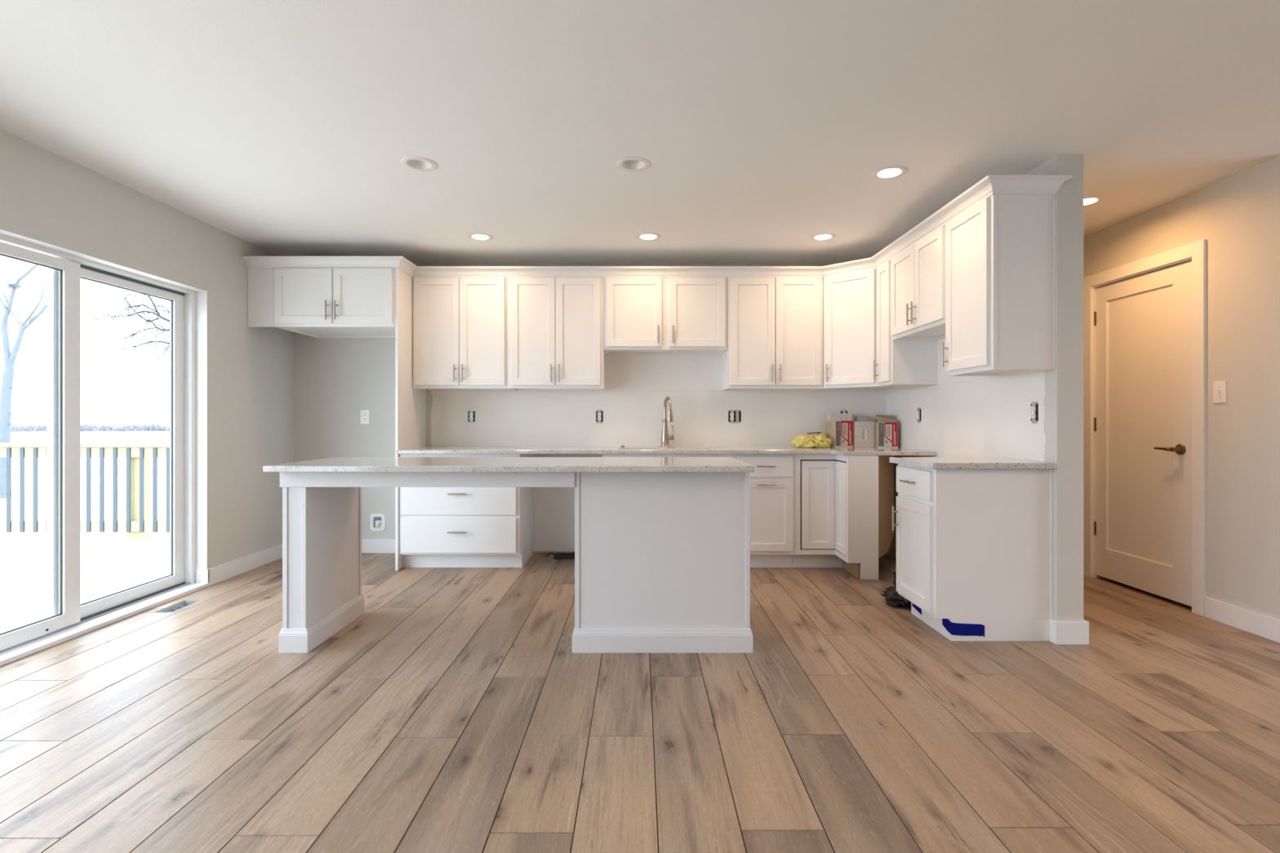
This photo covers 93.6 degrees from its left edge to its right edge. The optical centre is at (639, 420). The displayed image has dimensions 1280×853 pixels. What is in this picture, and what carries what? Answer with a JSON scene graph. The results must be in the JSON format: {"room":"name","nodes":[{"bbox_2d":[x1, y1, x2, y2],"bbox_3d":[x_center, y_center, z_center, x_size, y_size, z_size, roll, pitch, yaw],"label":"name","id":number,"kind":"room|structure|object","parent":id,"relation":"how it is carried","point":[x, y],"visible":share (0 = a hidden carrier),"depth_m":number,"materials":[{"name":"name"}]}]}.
{"room":"kitchen","nodes":[
{"label":"kitchen","id":0,"kind":"room"},
{"bbox_2d":[0,128,293,568],"bbox_3d":[-3.010,0.015,0.450,0.160,2.710,9.620,0,0,0],"label":"wall","id":1,"kind":"structure","parent":0,"point":[46,196],"depth_m":4.16,"materials":[{"name":"beige paint"}]},
{"bbox_2d":[0,234,195,654],"bbox_3d":[-3.049,0.120,3.139,0.112,2.000,1.877,0,0,0],"label":"door","id":2,"kind":"structure","parent":1,"relation":"in","point":[65,612],"depth_m":3.21,"materials":[{"name":"white plastic"}]},
{"bbox_2d":[0,228,207,569],"bbox_3d":[-2.967,0.108,3.139,0.076,1.976,1.877,0,0,0],"label":"trim","id":3,"kind":"structure","parent":1,"relation":"attached to","point":[201,295],"depth_m":4.07,"materials":[{"name":"white paint"}]},
{"bbox_2d":[0,581,213,666],"bbox_3d":[-2.953,1.108,3.143,0.081,0.024,1.947,0,0,0],"label":"trim","id":4,"kind":"structure","parent":1,"relation":"attached to","point":[15,655],"depth_m":3.23,"materials":[{"name":"white paint"}]},
{"bbox_2d":[195,543,282,583],"bbox_3d":[-2.954,1.062,0.442,0.079,0.115,9.284,0,0,0],"label":"baseboard","id":5,"kind":"structure","parent":1,"relation":"attached to","point":[219,573],"depth_m":4.37,"materials":[{"name":"white paint"}]},
{"bbox_2d":[293,262,886,552],"bbox_3d":[-0.495,-0.110,5.180,5.190,2.460,0.160,0,0,0],"label":"wall","id":6,"kind":"structure","parent":0,"point":[335,379],"depth_m":5.10,"materials":[{"name":"paint"}]},
{"bbox_2d":[247,267,395,337],"bbox_3d":[-2.377,-0.933,4.770,1.102,0.465,0.661,0,0,0],"label":"upper cabinet","id":7,"kind":"object","parent":6,"relation":"attached to","point":[314,302],"visible":0.89,"depth_m":4.48,"materials":[{"name":"white paint"}]},
{"bbox_2d":[360,409,368,423],"bbox_3d":[-2.326,-0.032,5.096,0.074,0.118,0.008,0,0,0],"label":"wall outlet","id":8,"kind":"object","parent":6,"relation":"attached to","point":[364,413],"visible":1,"depth_m":5.10,"materials":[{"name":"white plastic"}]},
{"bbox_2d":[362,413,366,421],"bbox_3d":[-2.326,-0.032,5.094,0.034,0.067,0.002,0,0,0],"label":"receptacle","id":9,"kind":"object","parent":8,"relation":"attached to","point":[364,415],"depth_m":5.09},
{"bbox_2d":[369,513,385,531],"bbox_3d":[-2.218,0.861,5.089,0.128,0.150,0.024,0,0,0],"label":"water valve box","id":10,"kind":"object","parent":6,"relation":"attached to","point":[377,521],"visible":1,"depth_m":5.09,"materials":[{"name":"white plastic"}]},
{"bbox_2d":[361,539,395,553],"bbox_3d":[-2.378,1.062,5.092,1.104,0.115,0.016,0,0,0],"label":"baseboard","id":11,"kind":"structure","parent":6,"relation":"attached to","point":[368,546],"depth_m":5.08,"materials":[{"name":"white paint"}]},
{"bbox_2d":[413,277,511,391],"bbox_3d":[-1.429,-0.711,4.915,0.747,0.911,0.371,0,0,0],"label":"upper cabinet","id":12,"kind":"object","parent":6,"relation":"attached to","point":[460,324],"visible":0.91,"depth_m":4.77,"materials":[{"name":"white paint"}]},
{"bbox_2d":[467,409,475,423],"bbox_3d":[-1.421,-0.037,5.093,0.058,0.117,0.015,0,0,0],"label":"wall outlet","id":13,"kind":"object","parent":6,"relation":"attached to","point":[471,414],"visible":1,"depth_m":5.10,"materials":[{"name":"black plastic"}]},
{"bbox_2d":[469,412,473,420],"bbox_3d":[-1.421,-0.037,5.091,0.034,0.067,0.010,0,0,0],"label":"receptacle","id":14,"kind":"object","parent":13,"relation":"attached to","point":[471,414],"depth_m":5.09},
{"bbox_2d":[506,277,605,391],"bbox_3d":[-0.668,-0.711,4.915,0.770,0.911,0.371,0,0,0],"label":"upper cabinet","id":15,"kind":"object","parent":6,"relation":"attached to","point":[555,326],"visible":0.98,"depth_m":4.77,"materials":[{"name":"white paint"}]},
{"bbox_2d":[595,409,603,423],"bbox_3d":[-0.337,-0.037,5.093,0.058,0.117,0.015,0,0,0],"label":"wall outlet","id":16,"kind":"object","parent":6,"relation":"attached to","point":[599,414],"visible":1,"depth_m":5.10,"materials":[{"name":"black plastic"}]},
{"bbox_2d":[597,412,601,420],"bbox_3d":[-0.337,-0.037,5.091,0.034,0.067,0.010,0,0,0],"label":"receptacle","id":17,"kind":"object","parent":16,"relation":"attached to","point":[599,414],"depth_m":5.09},
{"bbox_2d":[604,277,727,354],"bbox_3d":[0.209,-0.864,4.915,0.982,0.604,0.371,0,0,0],"label":"upper cabinet","id":18,"kind":"object","parent":6,"relation":"attached to","point":[642,315],"visible":1,"depth_m":4.77,"materials":[{"name":"white paint"}]},
{"bbox_2d":[728,409,741,423],"bbox_3d":[0.810,-0.037,5.089,0.106,0.117,0.022,0,0,0],"label":"wall outlet","id":19,"kind":"object","parent":6,"relation":"attached to","point":[734,415],"visible":1,"depth_m":5.10,"materials":[{"name":"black plastic"}]},
{"bbox_2d":[729,412,733,420],"bbox_3d":[0.786,-0.037,5.091,0.034,0.067,0.010,0,0,0],"label":"receptacle","id":20,"kind":"object","parent":19,"relation":"attached to","point":[731,414],"depth_m":5.09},
{"bbox_2d":[721,277,822,391],"bbox_3d":[1.083,-0.711,4.915,0.761,0.911,0.371,0,0,0],"label":"upper cabinet","id":21,"kind":"object","parent":6,"relation":"attached to","point":[775,325],"visible":0.99,"depth_m":4.77,"materials":[{"name":"white paint"}]},
{"bbox_2d":[840,409,847,413],"bbox_3d":[1.738,-0.037,5.093,0.058,0.117,0.015,0,0,0],"label":"wall outlet","id":22,"kind":"object","parent":6,"relation":"attached to","point":[842,411],"visible":0.36,"depth_m":5.10,"materials":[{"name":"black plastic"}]},
{"bbox_2d":[815,268,919,390],"bbox_3d":[1.782,-0.712,4.796,0.636,0.909,0.608,0,0,0],"label":"upper cabinet","id":23,"kind":"object","parent":6,"relation":"attached to","point":[850,299],"visible":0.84,"depth_m":4.62,"materials":[{"name":"white paint"}]},
{"bbox_2d":[0,552,1279,852],"bbox_3d":[1.735,1.121,1.150,9.530,0.003,10.900,0,0,0],"label":"floor","id":24,"kind":"structure","parent":0,"point":[458,713],"depth_m":2.16,"materials":[{"name":"brown wood"}]},
{"bbox_2d":[156,600,198,612],"bbox_3d":[-2.787,1.165,3.634,0.097,0.084,0.236,0,0,0],"label":"floor vent","id":25,"kind":"object","parent":24,"relation":"in","point":[171,609],"visible":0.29,"depth_m":3.69,"materials":[{"name":"metal"}]},
{"bbox_2d":[395,267,426,570],"bbox_3d":[-1.814,-0.015,4.798,0.020,2.270,0.605,0,0,0],"label":"panel","id":26,"kind":"object","parent":24,"relation":"on","point":[410,402],"visible":0.56,"depth_m":4.61,"materials":[{"name":"white paint"}]},
{"bbox_2d":[399,453,533,567],"bbox_3d":[-1.349,0.683,4.779,0.907,0.874,0.639,0,0,0],"label":"base cabinet","id":27,"kind":"object","parent":24,"relation":"on","point":[439,526],"visible":0.61,"depth_m":4.50,"materials":[{"name":"white paint"}]},
{"bbox_2d":[395,446,936,455],"bbox_3d":[0.147,0.231,4.668,3.902,0.028,0.860,0,0,0],"label":"countertop","id":28,"kind":"structure","parent":27,"relation":"on","point":[874,451],"depth_m":4.46,"materials":[{"name":"stone"}]},
{"bbox_2d":[660,396,674,447],"bbox_3d":[0.232,0.009,4.910,0.115,0.416,0.230,0,0,0],"label":"faucet","id":29,"kind":"object","parent":28,"relation":"on","point":[664,436],"visible":1,"depth_m":4.96,"materials":[{"name":"silver metal"}]},
{"bbox_2d":[790,431,831,448],"bbox_3d":[1.398,0.154,4.877,0.337,0.125,0.173,0,0,0],"label":"plastic bag","id":30,"kind":"object","parent":28,"relation":"on","point":[820,440],"visible":0.99,"depth_m":4.83,"materials":[{"name":"yellow plastic"}]},
{"bbox_2d":[825,421,853,447],"bbox_3d":[1.648,0.109,4.954,0.180,0.216,0.127,0,0,-22],"label":"carton","id":31,"kind":"object","parent":28,"relation":"on","point":[841,433],"visible":0.98,"depth_m":4.90,"materials":[{"name":"cardboard"}]},
{"bbox_2d":[826,413,852,421],"bbox_3d":[1.668,-0.030,5.005,0.190,0.061,0.097,0,0,-1],"label":"box","id":32,"kind":"object","parent":31,"relation":"on","point":[827,420],"depth_m":4.96,"materials":[{"name":"white cardboard"}]},
{"bbox_2d":[853,421,874,447],"bbox_3d":[1.848,0.111,4.989,0.165,0.212,0.121,0,0,0],"label":"carton","id":33,"kind":"object","parent":28,"relation":"on","point":[863,431],"visible":1,"depth_m":4.93,"materials":[{"name":"cardboard"}]},
{"bbox_2d":[854,416,866,421],"bbox_3d":[1.850,-0.017,5.018,0.084,0.044,0.050,0,0,0],"label":"box","id":34,"kind":"object","parent":33,"relation":"on","point":[856,418],"visible":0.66,"depth_m":4.99,"materials":[{"name":"grey cardboard"}]},
{"bbox_2d":[875,414,897,448],"bbox_3d":[1.995,0.083,4.865,0.160,0.268,0.117,0,0,9],"label":"carton","id":35,"kind":"object","parent":28,"relation":"on","point":[886,428],"visible":1,"depth_m":4.81,"materials":[{"name":"cardboard"}]},
{"bbox_2d":[278,471,752,653],"bbox_3d":[-0.596,0.680,3.201,2.290,0.880,0.601,0,0,0],"label":"kitchen island","id":36,"kind":"object","parent":24,"relation":"on","point":[662,559],"visible":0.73,"depth_m":2.92,"materials":[{"name":"white paint"}]},
{"bbox_2d":[262,457,754,471],"bbox_3d":[-0.608,0.225,3.140,2.292,0.029,0.680,0,0,0],"label":"island countertop","id":37,"kind":"structure","parent":36,"relation":"on","point":[335,464],"depth_m":2.92,"materials":[{"name":"stone"}]},
{"bbox_2d":[546,551,574,559],"bbox_3d":[-0.588,1.091,4.878,0.320,0.049,0.140,0,0,0],"label":"power cable","id":38,"kind":"object","parent":24,"relation":"on","point":[561,555],"visible":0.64,"depth_m":4.85,"materials":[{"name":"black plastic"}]},
{"bbox_2d":[602,453,733,457],"bbox_3d":[0.217,0.683,4.779,0.992,0.874,0.639,0,0,0],"label":"base cabinet","id":39,"kind":"object","parent":24,"relation":"on","point":[603,455],"visible":0.02,"depth_m":4.51,"materials":[{"name":"white paint"}]},
{"bbox_2d":[733,453,795,567],"bbox_3d":[0.943,0.683,4.779,0.455,0.874,0.639,0,0,0],"label":"base cabinet","id":40,"kind":"object","parent":24,"relation":"on","point":[772,481],"visible":0.66,"depth_m":4.50,"materials":[{"name":"white paint"}]},
{"bbox_2d":[792,453,893,579],"bbox_3d":[1.554,0.683,4.668,0.764,0.874,0.851,0,0,0],"label":"base cabinet","id":41,"kind":"object","parent":24,"relation":"on","point":[844,504],"visible":0.8,"depth_m":4.47,"materials":[{"name":"white paint"}]},
{"bbox_2d":[880,571,911,607],"bbox_3d":[1.737,1.019,3.752,0.391,0.202,0.557,0,0,37],"label":"bag","id":42,"kind":"object","parent":24,"relation":"on","point":[892,597],"visible":0.31,"depth_m":3.63,"materials":[{"name":"black plastic"}]},
{"bbox_2d":[892,463,1052,640],"bbox_3d":[1.776,0.683,3.278,0.647,0.874,0.452,0,0,0],"label":"base cabinet","id":43,"kind":"object","parent":24,"relation":"on","point":[974,546],"visible":0.84,"depth_m":3.06,"materials":[{"name":"white paint"}]},
{"bbox_2d":[912,603,921,614],"bbox_3d":[1.585,1.060,3.430,0.001,0.060,0.116,0,0,0],"label":"tape","id":44,"kind":"object","parent":43,"relation":"attached to","point":[919,610],"visible":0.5,"depth_m":3.42,"materials":[{"name":"blue plastic"}]},
{"bbox_2d":[942,618,984,637],"bbox_3d":[1.668,1.060,3.098,0.169,0.084,0.094,0,0,0],"label":"tape","id":45,"kind":"object","parent":43,"relation":"attached to","point":[953,628],"visible":0.96,"depth_m":3.05,"materials":[{"name":"blue plastic"}]},
{"bbox_2d":[888,457,1056,469],"bbox_3d":[1.776,0.227,3.260,0.643,0.032,0.480,0,0,0],"label":"countertop","id":46,"kind":"structure","parent":43,"relation":"on","point":[934,463],"depth_m":3.05,"materials":[{"name":"stone"}]},
{"bbox_2d":[0,0,1279,262],"bbox_3d":[1.735,-1.400,1.150,9.730,0.120,11.100,0,0,0],"label":"ceiling","id":47,"kind":"structure","parent":0,"point":[283,127],"depth_m":2.58,"materials":[{"name":"white paint"}]},
{"bbox_2d":[400,155,438,171],"bbox_3d":[-1.146,-1.352,3.134,0.184,0.036,0.184,0,0,0],"label":"recessed light","id":48,"kind":"object","parent":47,"relation":"in","point":[413,162],"visible":0.92,"depth_m":3.16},
{"bbox_2d":[466,232,493,240],"bbox_3d":[-1.156,-1.352,4.376,0.184,0.036,0.184,0,0,0],"label":"recessed light","id":49,"kind":"object","parent":47,"relation":"in","point":[475,236],"visible":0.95,"depth_m":4.39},
{"bbox_2d":[615,156,650,172],"bbox_3d":[-0.031,-1.352,3.138,0.184,0.036,0.184,0,0,0],"label":"recessed light","id":50,"kind":"object","parent":47,"relation":"in","point":[633,164],"visible":0.93,"depth_m":3.17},
{"bbox_2d":[635,232,661,240],"bbox_3d":[0.067,-1.352,4.370,0.184,0.036,0.184,0,0,0],"label":"recessed light","id":51,"kind":"object","parent":47,"relation":"in","point":[644,236],"visible":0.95,"depth_m":4.39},
{"bbox_2d":[809,232,835,240],"bbox_3d":[1.338,-1.352,4.376,0.184,0.036,0.184,0,0,0],"label":"recessed light","id":52,"kind":"object","parent":47,"relation":"in","point":[824,236],"visible":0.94,"depth_m":4.39,"materials":[{"name":"white plastic"}]},
{"bbox_2d":[871,165,907,179],"bbox_3d":[1.350,-1.352,3.244,0.184,0.036,0.184,0,0,0],"label":"recessed light","id":53,"kind":"object","parent":47,"relation":"in","point":[888,172],"visible":0.96,"depth_m":3.26,"materials":[{"name":"white plastic"}]},
{"bbox_2d":[1083,195,1104,206],"bbox_3d":[2.725,-1.352,3.670,0.184,0.036,0.184,0,0,0],"label":"recessed light","id":54,"kind":"object","parent":47,"relation":"in","point":[1087,201],"visible":0.47,"depth_m":3.67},
{"bbox_2d":[886,154,1083,621],"bbox_3d":[2.167,-0.110,4.785,0.133,2.460,3.530,0,0,0],"label":"wall partition","id":55,"kind":"structure","parent":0,"point":[962,416],"depth_m":3.05,"materials":[{"name":"paint"}]},
{"bbox_2d":[873,260,937,386],"bbox_3d":[1.915,-0.711,4.362,0.371,0.911,0.258,0,0,0],"label":"upper cabinet","id":56,"kind":"object","parent":55,"relation":"attached to","point":[900,362],"visible":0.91,"depth_m":4.25,"materials":[{"name":"white paint"}]},
{"bbox_2d":[890,225,945,339],"bbox_3d":[1.915,-0.867,3.859,0.371,0.598,0.743,0,0,0],"label":"upper cabinet","id":57,"kind":"object","parent":55,"relation":"attached to","point":[917,273],"visible":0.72,"depth_m":3.82,"materials":[{"name":"white paint"}]},
{"bbox_2d":[915,407,920,422],"bbox_3d":[2.089,-0.043,4.506,0.022,0.117,0.058,0,0,0],"label":"wall outlet","id":58,"kind":"object","parent":55,"relation":"attached to","point":[918,411],"visible":1,"depth_m":4.49,"materials":[{"name":"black plastic"}]},
{"bbox_2d":[942,194,1055,376],"bbox_3d":[1.915,-0.712,3.255,0.371,0.909,0.452,0,0,0],"label":"upper cabinet","id":59,"kind":"object","parent":55,"relation":"attached to","point":[1000,251],"visible":1,"depth_m":3.03,"materials":[{"name":"white paint"}]},
{"bbox_2d":[242,174,1072,277],"bbox_3d":[-0.394,-1.179,3.877,5.070,0.073,1.814,0,0,0],"label":"crown molding","id":60,"kind":"structure","parent":59,"relation":"attached to","point":[991,184],"depth_m":4.48,"materials":[{"name":"white paint"}]},
{"bbox_2d":[1030,401,1038,423],"bbox_3d":[2.093,-0.045,3.192,0.015,0.117,0.058,0,0,0],"label":"wall outlet","id":61,"kind":"object","parent":55,"relation":"attached to","point":[1034,406],"visible":1,"depth_m":3.18,"materials":[{"name":"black plastic"}]},
{"bbox_2d":[1030,405,1035,418],"bbox_3d":[2.091,-0.045,3.192,0.010,0.067,0.034,0,0,0],"label":"receptacle","id":62,"kind":"object","parent":61,"relation":"attached to","point":[1033,408],"depth_m":3.18,"materials":[{"name":"white plastic"}]},
{"bbox_2d":[1049,618,1088,644],"bbox_3d":[2.167,1.062,4.752,0.165,0.115,3.496,0,0,0],"label":"baseboard","id":63,"kind":"structure","parent":55,"relation":"attached to","point":[1061,633],"depth_m":3.00,"materials":[{"name":"white paint"}]},
{"bbox_2d":[1083,155,1279,619],"bbox_3d":[4.896,-0.110,4.782,3.307,2.460,3.535,0,0,0],"label":"wall","id":64,"kind":"structure","parent":0,"point":[1237,215],"depth_m":3.26,"materials":[{"name":"beige paint"}]},
{"bbox_2d":[1083,239,1206,616],"bbox_3d":[3.283,0.041,3.902,0.180,2.158,0.935,0,0,0],"label":"door","id":65,"kind":"structure","parent":64,"relation":"in","point":[1144,320],"depth_m":3.85,"materials":[{"name":"white paint"}]},
{"bbox_2d":[1213,381,1226,403],"bbox_3d":[3.233,-0.161,3.354,0.020,0.120,0.074,0,0,0],"label":"light switch","id":66,"kind":"object","parent":64,"relation":"attached to","point":[1220,388],"visible":1,"depth_m":3.35,"materials":[{"name":"white plastic"}]},
{"bbox_2d":[1204,596,1279,643],"bbox_3d":[4.814,1.062,4.750,3.173,0.115,3.501,0,0,0],"label":"baseboard","id":67,"kind":"structure","parent":64,"relation":"attached to","point":[1265,626],"depth_m":3.21,"materials":[{"name":"white paint"}]},
{"label":"outside","id":68,"kind":"structure","parent":0,"visible":0},
{"bbox_2d":[0,426,169,538],"bbox_3d":[-100.000,2.662,100.000,440.000,1.614,440.000,0,0,0],"label":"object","id":69,"kind":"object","parent":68,"point":[40,437],"depth_m":17.75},
{"bbox_2d":[0,263,47,498],"bbox_3d":[-15.504,-1.259,15.156,2.138,6.400,0.898,0,0,9],"label":"bare tree","id":70,"kind":"object","parent":69,"relation":"on","point":[10,357],"visible":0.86,"depth_m":14.96,"materials":[{"name":"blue plant"}]},
{"bbox_2d":[5,283,23,288],"bbox_3d":[-15.513,-3.353,14.928,0.316,0.114,0.287,0,0,0],"label":"nest","id":71,"kind":"object","parent":70,"relation":"on","point":[8,285],"visible":1,"depth_m":14.88,"materials":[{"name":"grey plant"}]},
{"bbox_2d":[0,538,169,633],"bbox_3d":[-6.295,1.285,1.730,6.410,0.040,9.460,0,0,0],"label":"deck","id":72,"kind":"object","parent":69,"relation":"on","point":[108,566],"depth_m":5.09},
{"bbox_2d":[0,443,169,540],"bbox_3d":[-6.400,0.978,6.396,6.200,1.484,0.213,0,0,0],"label":"deck railing","id":73,"kind":"object","parent":72,"relation":"on","point":[139,526],"visible":0.34,"depth_m":6.31,"materials":[{"name":"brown wood"}]},
{"bbox_2d":[10,419,169,431],"bbox_3d":[-160.034,0.680,155.983,183.237,4.595,29.767,0,0,0],"label":"treeline","id":74,"kind":"object","parent":69,"relation":"on","point":[84,427],"visible":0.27,"depth_m":146.86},
{"bbox_2d":[84,290,169,378],"bbox_3d":[-8.594,-0.881,10.996,3.177,4.292,0.938,0,0,3],"label":"bare tree","id":75,"kind":"object","parent":69,"relation":"on","point":[130,306],"visible":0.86,"depth_m":10.99,"materials":[{"name":"grey plant"}]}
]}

